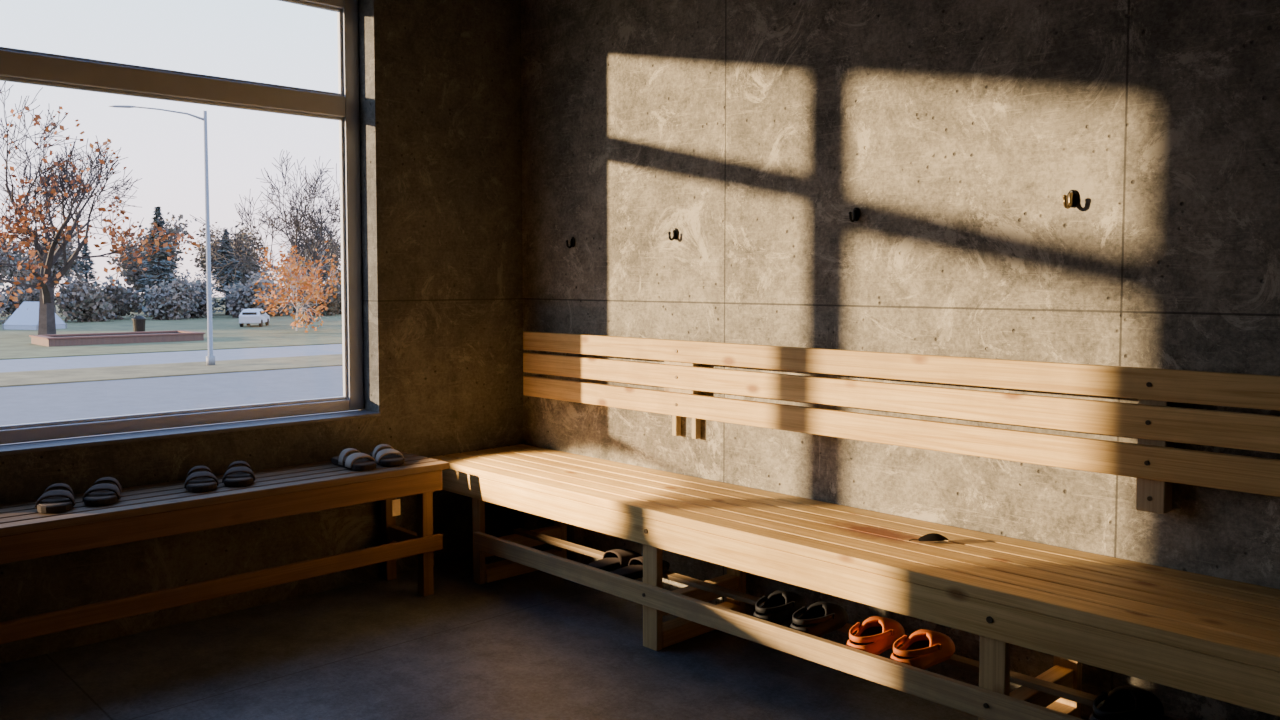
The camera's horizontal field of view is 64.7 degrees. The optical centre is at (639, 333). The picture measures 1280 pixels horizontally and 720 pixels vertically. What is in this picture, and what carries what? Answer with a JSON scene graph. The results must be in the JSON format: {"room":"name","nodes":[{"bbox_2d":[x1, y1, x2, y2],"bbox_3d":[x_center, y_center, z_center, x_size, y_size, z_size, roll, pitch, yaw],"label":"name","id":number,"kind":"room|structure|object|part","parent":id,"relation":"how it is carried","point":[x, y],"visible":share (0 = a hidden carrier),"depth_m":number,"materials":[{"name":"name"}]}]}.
{"room":"changing room","nodes":[
{"label":"changing room","id":0,"kind":"room"},
{"bbox_2d":[0,0,523,663],"bbox_3d":[-2.382,0.190,2.814,5.000,4.100,0.170,-3,4,-44],"label":"wall","id":1,"kind":"structure","parent":0,"point":[440,99],"depth_m":4.04,"materials":[{"name":"concrete"}]},
{"bbox_2d":[0,0,363,444],"bbox_3d":[-1.679,-0.491,3.536,1.512,1.655,0.048,-3,4,-44],"label":"window","id":2,"kind":"structure","parent":1,"relation":"in","point":[16,65],"depth_m":3.75,"materials":[{"name":"paint"}]},
{"bbox_2d":[0,410,380,455],"bbox_3d":[-1.606,0.346,3.521,1.486,0.014,0.138,-3,4,-44],"label":"trim","id":3,"kind":"structure","parent":1,"relation":"attached to","point":[29,447],"depth_m":3.49,"materials":[{"name":"paint"}]},
{"bbox_2d":[0,550,1084,719],"bbox_3d":[-0.452,1.236,0.998,4.800,0.200,5.200,-3,4,-44],"label":"floor","id":4,"kind":"structure","parent":0,"point":[535,645],"depth_m":3.08,"materials":[{"name":"concrete"}]},
{"bbox_2d":[0,451,449,643],"bbox_3d":[-1.771,0.777,3.060,2.580,0.499,0.350,-3,4,-44],"label":"bench","id":5,"kind":"object","parent":4,"relation":"on","point":[144,512],"visible":0.92,"depth_m":3.26,"materials":[{"name":"brown wood"}]},
{"bbox_2d":[35,483,74,513],"bbox_3d":[-1.776,0.493,3.079,0.105,0.064,0.244,-1,3,-24],"label":"sandal","id":6,"kind":"object","parent":5,"relation":"on","point":[53,501],"visible":1,"depth_m":3.02,"materials":[{"name":"grey rubber"}]},
{"bbox_2d":[83,477,121,505],"bbox_3d":[-1.682,0.488,3.176,0.105,0.064,0.244,-1,3,-18],"label":"sandal","id":7,"kind":"object","parent":5,"relation":"on","point":[103,494],"visible":1,"depth_m":3.11,"materials":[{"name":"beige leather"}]},
{"bbox_2d":[184,466,218,491],"bbox_3d":[-1.469,0.478,3.373,0.105,0.064,0.244,-2,3,-27],"label":"sandal","id":8,"kind":"object","parent":5,"relation":"on","point":[201,481],"visible":1,"depth_m":3.31,"materials":[{"name":"beige leather"}]},
{"bbox_3d":[-1.771,0.540,3.048,2.580,0.024,0.350,-3,4,-44],"label":"seat","id":9,"kind":"part","parent":5,"relation":"part of","materials":[{"name":"brown wood"}]},
{"bbox_2d":[222,461,254,486],"bbox_3d":[-1.375,0.473,3.463,0.105,0.064,0.244,-1,3,-21],"label":"sandal","id":10,"kind":"object","parent":5,"relation":"on","point":[239,476],"visible":1,"depth_m":3.40,"materials":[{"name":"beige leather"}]},
{"bbox_2d":[331,448,375,470],"bbox_3d":[-1.062,0.460,3.728,0.244,0.064,0.105,3,4,43],"label":"sandal","id":11,"kind":"object","parent":5,"relation":"on","point":[356,461],"visible":1,"depth_m":3.68,"materials":[{"name":"beige leather"}]},
{"bbox_2d":[369,444,404,466],"bbox_3d":[-0.965,0.455,3.822,0.105,0.064,0.244,-2,4,-32],"label":"sandal","id":12,"kind":"object","parent":5,"relation":"on","point":[385,457],"visible":0.97,"depth_m":3.76,"materials":[{"name":"beige leather"}]},
{"bbox_3d":[-0.996,0.741,4.000,0.044,0.474,0.040,-3,4,-44],"label":"leg","id":13,"kind":"part","parent":5,"relation":"part of","materials":[{"name":"brown wood"}]},
{"bbox_2d":[392,499,400,515],"bbox_3d":[-0.893,0.594,3.697,0.034,0.150,0.003,-3,4,-44],"label":"tag","id":14,"kind":"object","parent":5,"relation":"hanging from","point":[395,503],"visible":0.96,"depth_m":3.70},
{"bbox_3d":[-0.810,0.751,3.806,0.044,0.474,0.044,-3,4,-44],"label":"leg","id":15,"kind":"part","parent":5,"relation":"part of","materials":[{"name":"brown wood"}]},
{"bbox_2d":[428,331,1279,719],"bbox_3d":[0.664,0.552,2.896,0.511,0.967,3.944,-3,4,-44],"label":"bench","id":16,"kind":"object","parent":4,"relation":"on","point":[1216,638],"visible":0.97,"depth_m":2.75,"materials":[{"name":"brown wood"}]},
{"bbox_3d":[-0.631,0.766,3.950,0.027,0.428,0.050,-3,4,-44],"label":"leg","id":17,"kind":"part","parent":16,"relation":"part of","materials":[{"name":"brown wood"}]},
{"bbox_3d":[-0.334,0.751,4.235,0.030,0.428,0.050,-3,4,-44],"label":"leg","id":18,"kind":"part","parent":16,"relation":"part of","materials":[{"name":"brown wood"}]},
{"bbox_2d":[588,549,641,571],"bbox_3d":[-0.093,0.796,3.566,0.109,0.056,0.257,3,4,41],"label":"sandal","id":19,"kind":"object","parent":16,"relation":"on","point":[614,559],"visible":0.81,"depth_m":3.55,"materials":[{"name":"brown plastic"}]},
{"bbox_2d":[611,556,669,579],"bbox_3d":[-0.003,0.801,3.473,0.257,0.056,0.109,-3,4,-44],"label":"sandal","id":20,"kind":"object","parent":16,"relation":"on","point":[634,570],"visible":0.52,"depth_m":3.45,"materials":[{"name":"brown plastic"}]},
{"bbox_3d":[0.041,0.803,3.251,0.027,0.428,0.066,-3,4,-44],"label":"leg","id":21,"kind":"part","parent":16,"relation":"part of","materials":[{"name":"brown wood"}]},
{"bbox_3d":[0.138,0.210,3.778,0.028,0.350,0.022,-3,4,-44],"label":"post","id":22,"kind":"part","parent":16,"relation":"part of","materials":[{"name":"brown wood"}]},
{"bbox_3d":[0.207,0.213,3.706,0.028,0.350,0.022,-3,4,-44],"label":"post","id":23,"kind":"part","parent":16,"relation":"part of","materials":[{"name":"brown wood"}]},
{"bbox_3d":[0.338,0.788,3.536,0.030,0.428,0.066,-3,4,-44],"label":"leg","id":24,"kind":"part","parent":16,"relation":"part of","materials":[{"name":"brown wood"}]},
{"bbox_2d":[753,590,805,624],"bbox_3d":[0.413,0.819,3.027,0.116,0.068,0.245,2,4,32],"label":"clog","id":25,"kind":"object","parent":16,"relation":"on","point":[779,607],"visible":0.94,"depth_m":3.00,"materials":[{"name":"black plastic"}]},
{"bbox_2d":[790,602,847,636],"bbox_3d":[0.514,0.824,2.923,0.116,0.068,0.245,2,4,38],"label":"clog","id":26,"kind":"object","parent":16,"relation":"on","point":[819,619],"visible":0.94,"depth_m":2.90,"materials":[{"name":"black plastic"}]},
{"bbox_2d":[513,528,1178,719],"bbox_3d":[0.634,0.873,2.819,0.200,0.016,3.450,-3,4,-44],"label":"shoe shelf","id":27,"kind":"object","parent":16,"relation":"attached to","point":[1031,688],"depth_m":2.95,"materials":[{"name":"beige wood"}]},
{"bbox_3d":[0.666,0.591,2.900,0.496,0.030,3.944,-3,4,-44],"label":"seat","id":28,"kind":"part","parent":16,"relation":"part of","materials":[{"name":"brown wood"}]},
{"bbox_2d":[846,616,904,654],"bbox_3d":[0.645,0.831,2.786,0.119,0.069,0.250,2,4,36],"label":"clog","id":29,"kind":"object","parent":16,"relation":"on","point":[876,635],"visible":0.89,"depth_m":2.77,"materials":[{"name":"orange plastic"}]},
{"bbox_3d":[0.834,0.202,2.969,0.025,0.276,3.840,-3,4,-44],"label":"backrest","id":30,"kind":"part","parent":16,"relation":"part of","materials":[{"name":"brown wood"}]},
{"bbox_2d":[890,629,954,669],"bbox_3d":[0.746,0.836,2.681,0.119,0.069,0.250,3,4,42],"label":"clog","id":31,"kind":"object","parent":16,"relation":"on","point":[923,649],"visible":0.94,"depth_m":2.66,"materials":[{"name":"orange plastic"}]},
{"bbox_2d":[909,533,948,540],"bbox_3d":[0.802,0.567,2.801,0.110,0.023,0.048,0,3,-5],"label":"dried leaf","id":32,"kind":"object","parent":16,"relation":"on","point":[932,536],"visible":1,"depth_m":2.79,"materials":[{"name":"plant"}]},
{"bbox_3d":[0.846,0.847,2.412,0.027,0.428,0.066,-3,4,-44],"label":"leg","id":33,"kind":"part","parent":16,"relation":"part of","materials":[{"name":"brown wood"}]},
{"bbox_3d":[1.143,0.832,2.697,0.030,0.428,0.066,-3,4,-44],"label":"leg","id":34,"kind":"part","parent":16,"relation":"part of","materials":[{"name":"brown wood"}]},
{"bbox_2d":[1089,686,1163,719],"bbox_3d":[1.105,0.857,2.307,0.245,0.068,0.116,-3,4,-42],"label":"clog","id":35,"kind":"object","parent":16,"relation":"on","point":[1123,702],"visible":1,"depth_m":2.30,"materials":[{"name":"black plastic"}]},
{"bbox_3d":[1.300,0.274,2.546,0.058,0.350,0.068,-3,4,-44],"label":"post","id":36,"kind":"part","parent":16,"relation":"part of","materials":[{"name":"brown wood"}]},
{"bbox_2d":[521,0,1279,719],"bbox_3d":[1.363,0.198,2.665,0.200,4.100,5.570,-3,4,-44],"label":"wall","id":37,"kind":"structure","parent":0,"point":[957,132],"depth_m":3.04,"materials":[{"name":"concrete"}]},
{"bbox_2d":[566,237,574,247],"bbox_3d":[-0.292,-0.375,4.189,0.040,0.048,0.025,-3,4,-44],"label":"coat hook","id":38,"kind":"object","parent":37,"relation":"attached to","point":[572,242],"visible":1,"depth_m":4.19,"materials":[{"name":"metal"}]},
{"bbox_3d":[-0.292,-0.373,4.188,0.037,0.043,0.011,-3,4,-44],"label":"hook arm","id":39,"kind":"part","parent":38,"relation":"part of","materials":[{"name":"metal"}]},
{"bbox_2d":[668,228,677,240],"bbox_3d":[0.119,-0.368,3.760,0.040,0.048,0.025,-3,4,-44],"label":"coat hook","id":40,"kind":"object","parent":37,"relation":"attached to","point":[675,231],"visible":1,"depth_m":3.76,"materials":[{"name":"metal"}]},
{"bbox_3d":[0.119,-0.365,3.759,0.037,0.043,0.011,-3,4,-44],"label":"hook arm","id":41,"kind":"part","parent":40,"relation":"part of","materials":[{"name":"metal"}]},
{"bbox_3d":[0.132,-0.371,3.771,0.006,0.043,0.025,-3,4,-44],"label":"plate","id":42,"kind":"part","parent":40,"relation":"part of","materials":[{"name":"metal"}]},
{"bbox_2d":[849,208,859,221],"bbox_3d":[0.671,-0.373,3.183,0.040,0.048,0.025,-3,4,-44],"label":"coat hook","id":43,"kind":"object","parent":37,"relation":"attached to","point":[856,213],"visible":1,"depth_m":3.19,"materials":[{"name":"metal"}]},
{"bbox_3d":[0.670,-0.370,3.183,0.037,0.042,0.011,-3,4,-44],"label":"hook arm","id":44,"kind":"part","parent":43,"relation":"part of","materials":[{"name":"metal"}]},
{"bbox_3d":[0.683,-0.376,3.195,0.006,0.043,0.025,-3,4,-44],"label":"plate","id":45,"kind":"part","parent":43,"relation":"part of","materials":[{"name":"metal"}]},
{"bbox_2d":[1062,190,1077,208],"bbox_3d":[1.138,-0.356,2.684,0.058,0.053,0.028,-3,4,-44],"label":"coat hook","id":46,"kind":"object","parent":37,"relation":"attached to","point":[1070,200],"visible":1,"depth_m":2.69,"materials":[{"name":"metal"}]},
{"bbox_3d":[1.137,-0.353,2.683,0.054,0.047,0.012,-3,4,-44],"label":"hook arm","id":47,"kind":"part","parent":46,"relation":"part of","materials":[{"name":"gold metal"}]},
{"bbox_3d":[1.156,-0.360,2.700,0.009,0.047,0.028,-3,4,-44],"label":"plate","id":48,"kind":"part","parent":46,"relation":"part of","materials":[{"name":"metal"}]},
{"label":"outside","id":49,"kind":"structure","parent":0,"visible":0},
{"bbox_2d":[0,344,342,372],"bbox_3d":[-6.087,0.483,39.250,280.000,0.300,5.200,-3,4,-44],"label":"driveway","id":50,"kind":"structure","parent":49,"point":[53,363],"depth_m":31.22,"materials":[{"name":"concrete"}]},
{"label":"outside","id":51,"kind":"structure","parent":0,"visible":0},
{"bbox_2d":[0,296,341,359],"bbox_3d":[-45.435,-1.694,80.225,280.000,0.300,108.500,-3,4,-44],"label":"lawn","id":52,"kind":"structure","parent":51,"point":[228,333],"depth_m":43.89,"materials":[{"name":"green plant"}]},
{"bbox_2d":[0,283,10,323],"bbox_3d":[-35.528,-1.680,53.614,4.067,3.812,3.516,-1,3,-13],"label":"shrub","id":53,"kind":"object","parent":52,"relation":"on","point":[2,297],"visible":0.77,"depth_m":53.95,"materials":[{"name":"green plant"}]},
{"bbox_2d":[0,237,57,290],"bbox_3d":[-40.044,-3.838,64.204,4.471,5.741,4.973,0,3,-3],"label":"tree","id":54,"kind":"object","parent":52,"relation":"on","point":[8,271],"visible":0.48,"depth_m":63.19,"materials":[{"name":"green plant"}]},
{"bbox_2d":[1,275,61,319],"bbox_3d":[-34.785,-1.695,57.206,3.032,3.288,3.507,0,3,-1],"label":"shrub","id":55,"kind":"object","parent":52,"relation":"on","point":[34,296],"visible":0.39,"depth_m":56.54,"materials":[{"name":"green plant"}]},
{"bbox_2d":[2,302,66,329],"bbox_3d":[-29.329,-0.866,48.910,2.195,1.323,1.699,1,3,18],"label":"canopy tent","id":56,"kind":"object","parent":52,"relation":"on","point":[26,317],"visible":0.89,"depth_m":48.46,"materials":[{"name":"fabric"}]},
{"bbox_2d":[12,232,83,280],"bbox_3d":[-41.309,-4.264,70.764,4.598,5.905,5.115,0,3,1],"label":"tree","id":57,"kind":"object","parent":52,"relation":"on","point":[59,263],"visible":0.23,"depth_m":70.64,"materials":[{"name":"green plant"}]},
{"bbox_2d":[18,228,87,311],"bbox_3d":[-43.926,-4.771,75.172,5.594,6.459,5.030,1,3,10],"label":"tree","id":58,"kind":"object","parent":52,"relation":"on","point":[75,265],"visible":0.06,"depth_m":75.19,"materials":[{"name":"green plant"}]},
{"bbox_2d":[68,243,101,315],"bbox_3d":[-34.052,-3.251,62.200,2.884,4.757,2.968,-1,3,-24],"label":"conifer","id":59,"kind":"object","parent":52,"relation":"on","point":[84,265],"visible":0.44,"depth_m":62.11,"materials":[{"name":"green plant"}]},
{"bbox_2d":[53,270,117,321],"bbox_3d":[-31.541,-1.796,57.259,3.304,3.583,3.822,-1,3,-18],"label":"shrub","id":60,"kind":"object","parent":52,"relation":"on","point":[86,302],"visible":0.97,"depth_m":56.81,"materials":[{"name":"green plant"}]},
{"bbox_2d":[0,81,199,334],"bbox_3d":[-24.846,-5.569,43.036,9.034,11.408,10.938,2,4,35],"label":"tree","id":61,"kind":"object","parent":52,"relation":"on","point":[46,324],"visible":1,"depth_m":42.66,"materials":[{"name":"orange plant"}]},
{"bbox_2d":[29,330,204,346],"bbox_3d":[-19.891,0.182,38.603,5.500,0.310,2.500,-3,4,-44],"label":"brick planter","id":62,"kind":"object","parent":52,"relation":"on","point":[175,335],"visible":1,"depth_m":37.89,"materials":[{"name":"brick"}]},
{"bbox_2d":[96,275,144,319],"bbox_3d":[-31.688,-1.905,61.198,3.033,3.288,3.508,2,4,38],"label":"shrub","id":63,"kind":"object","parent":52,"relation":"on","point":[122,298],"visible":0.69,"depth_m":60.60,"materials":[{"name":"green plant"}]},
{"bbox_2d":[132,315,145,331],"bbox_3d":[-20.404,-0.257,41.141,0.540,0.920,0.540,-3,4,-44],"label":"litter bin","id":64,"kind":"object","parent":52,"relation":"on","point":[139,320],"visible":0.87,"depth_m":40.95,"materials":[{"name":"metal"}]},
{"bbox_3d":[-20.404,-0.631,41.121,0.540,0.170,0.540,-3,4,-44],"label":"bin lid","id":65,"kind":"part","parent":64,"relation":"part of","materials":[{"name":"metal"}]},
{"bbox_2d":[113,231,178,292],"bbox_3d":[-39.643,-5.100,81.749,5.567,6.428,5.005,0,3,-9],"label":"tree","id":66,"kind":"object","parent":52,"relation":"on","point":[147,231],"visible":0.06,"depth_m":80.92,"materials":[{"name":"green plant"}]},
{"bbox_2d":[107,212,198,314],"bbox_3d":[-33.315,-4.812,69.574,5.552,7.129,6.175,-1,3,-19],"label":"tree","id":67,"kind":"object","parent":52,"relation":"on","point":[133,266],"visible":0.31,"depth_m":68.68,"materials":[{"name":"green plant"}]},
{"bbox_2d":[119,243,187,302],"bbox_3d":[-36.216,-4.386,75.666,4.389,5.636,4.882,-1,3,-15],"label":"tree","id":68,"kind":"object","parent":52,"relation":"on","point":[133,286],"visible":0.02,"depth_m":75.36,"materials":[{"name":"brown plant"}]},
{"bbox_2d":[132,206,180,312],"bbox_3d":[-31.384,-4.680,66.048,4.369,7.207,4.497,-3,4,-44],"label":"conifer","id":69,"kind":"object","parent":52,"relation":"on","point":[157,268],"visible":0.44,"depth_m":65.78,"materials":[{"name":"green plant"}]},
{"bbox_2d":[138,269,199,319],"bbox_3d":[-28.343,-2.022,60.916,3.401,3.687,3.934,-3,4,-44],"label":"shrub","id":70,"kind":"object","parent":52,"relation":"on","point":[172,300],"visible":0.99,"depth_m":60.27,"materials":[{"name":"green plant"}]},
{"bbox_2d":[182,272,216,317],"bbox_3d":[-28.527,-2.131,63.925,3.779,3.543,3.267,0,3,5],"label":"shrub","id":71,"kind":"object","parent":52,"relation":"on","point":[200,310],"visible":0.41,"depth_m":63.61,"materials":[{"name":"green plant"}]},
{"bbox_2d":[190,222,260,293],"bbox_3d":[-32.043,-5.391,79.485,6.278,7.248,5.644,0,3,9],"label":"tree","id":72,"kind":"object","parent":52,"relation":"on","point":[243,233],"visible":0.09,"depth_m":79.20,"materials":[{"name":"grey plant"}]},
{"bbox_2d":[211,229,244,314],"bbox_3d":[-28.048,-4.170,68.706,3.688,5.910,3.583,-1,3,-17],"label":"conifer","id":73,"kind":"object","parent":52,"relation":"on","point":[225,270],"visible":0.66,"depth_m":68.39,"materials":[{"name":"green plant"}]},
{"bbox_2d":[193,228,263,294],"bbox_3d":[-29.724,-4.705,74.130,5.575,6.436,5.012,1,3,17],"label":"tree","id":74,"kind":"object","parent":52,"relation":"on","point":[241,268],"visible":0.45,"depth_m":73.52,"materials":[{"name":"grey plant"}]},
{"bbox_2d":[212,243,265,292],"bbox_3d":[-33.525,-4.825,84.263,4.861,5.612,4.370,-1,3,-11],"label":"tree","id":75,"kind":"object","parent":52,"relation":"on","point":[257,262],"visible":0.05,"depth_m":84.41,"materials":[{"name":"green plant"}]},
{"bbox_2d":[216,271,273,317],"bbox_3d":[-24.916,-2.152,63.897,3.848,3.608,3.327,2,3,28],"label":"shrub","id":76,"kind":"object","parent":52,"relation":"on","point":[242,298],"visible":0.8,"depth_m":63.29,"materials":[{"name":"green plant"}]},
{"bbox_2d":[239,309,269,326],"bbox_3d":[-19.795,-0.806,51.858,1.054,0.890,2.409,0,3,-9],"label":"car","id":77,"kind":"object","parent":52,"relation":"on","point":[248,316],"visible":0.99,"depth_m":50.77,"materials":[{"name":"white paint"}]},
{"bbox_2d":[235,267,295,315],"bbox_3d":[-24.961,-2.438,67.083,3.660,3.969,4.234,1,3,21],"label":"shrub","id":78,"kind":"object","parent":52,"relation":"on","point":[280,311],"visible":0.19,"depth_m":66.96,"materials":[{"name":"green plant"}]},
{"bbox_2d":[191,149,340,322],"bbox_3d":[-18.362,-5.211,55.608,9.742,9.438,7.959,1,3,18],"label":"tree","id":79,"kind":"object","parent":52,"relation":"on","point":[296,222],"visible":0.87,"depth_m":55.08,"materials":[{"name":"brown plant"}]},
{"bbox_2d":[285,243,300,312],"bbox_3d":[-24.768,-4.006,72.480,3.238,5.189,3.146,2,4,35],"label":"conifer","id":80,"kind":"object","parent":52,"relation":"on","point":[294,308],"visible":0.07,"depth_m":72.25,"materials":[{"name":"green plant"}]},
{"bbox_2d":[250,240,341,331],"bbox_3d":[-15.849,-2.126,46.834,4.548,4.388,5.158,0,3,-1],"label":"tree","id":81,"kind":"object","parent":52,"relation":"on","point":[296,280],"visible":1,"depth_m":46.54,"materials":[{"name":"orange plant"}]},
{"bbox_2d":[275,229,340,282],"bbox_3d":[-29.074,-5.946,89.928,5.657,7.265,6.293,3,4,44],"label":"tree","id":82,"kind":"object","parent":52,"relation":"on","point":[318,229],"visible":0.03,"depth_m":89.14,"materials":[{"name":"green plant"}]},
{"bbox_2d":[298,239,338,283],"bbox_3d":[-27.085,-4.995,84.157,4.644,5.963,5.165,-2,4,-32],"label":"tree","id":83,"kind":"object","parent":52,"relation":"on","point":[329,239],"visible":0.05,"depth_m":84.39,"materials":[{"name":"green plant"}]},
{"bbox_2d":[301,244,340,285],"bbox_3d":[-24.348,-4.416,78.435,4.681,5.404,4.208,0,3,2],"label":"tree","id":84,"kind":"object","parent":52,"relation":"on","point":[307,255],"visible":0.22,"depth_m":77.94,"materials":[{"name":"green plant"}]},
{"bbox_2d":[304,274,341,315],"bbox_3d":[-21.135,-2.277,67.180,3.699,3.468,3.199,2,3,27],"label":"shrub","id":85,"kind":"object","parent":52,"relation":"on","point":[332,306],"visible":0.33,"depth_m":66.88,"materials":[{"name":"green plant"}]},
{"bbox_2d":[322,275,341,313],"bbox_3d":[-21.012,-2.408,70.538,3.071,3.330,3.552,-1,3,-25],"label":"shrub","id":86,"kind":"object","parent":52,"relation":"on","point":[339,308],"visible":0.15,"depth_m":70.18,"materials":[{"name":"green plant"}]},
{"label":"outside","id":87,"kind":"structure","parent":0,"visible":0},
{"bbox_2d":[0,354,342,386],"bbox_3d":[-2.972,0.623,36.005,280.000,0.300,3.800,-3,4,-44],"label":"sidewalk","id":88,"kind":"structure","parent":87,"point":[40,377],"depth_m":26.39,"materials":[{"name":"grey concrete"}]},
{"bbox_2d":[109,105,214,364],"bbox_3d":[-13.058,-2.629,27.639,2.529,7.072,0.232,-1,3,-14],"label":"street lamp","id":89,"kind":"object","parent":88,"relation":"on","point":[210,359],"visible":1,"depth_m":27.87,"materials":[{"name":"grey metal"}]},
{"bbox_3d":[-12.841,-5.984,27.511,1.873,0.353,0.088,-1,3,-14],"label":"arm","id":90,"kind":"part","parent":89,"relation":"part of"},
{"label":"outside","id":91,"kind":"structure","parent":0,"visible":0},
{"bbox_2d":[0,366,356,444],"bbox_3d":[4.399,1.056,28.331,280.000,0.300,17.500,-3,4,-44],"label":"road","id":92,"kind":"structure","parent":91,"point":[78,400],"depth_m":21.12,"materials":[{"name":"grey asphalt"}]}
]}

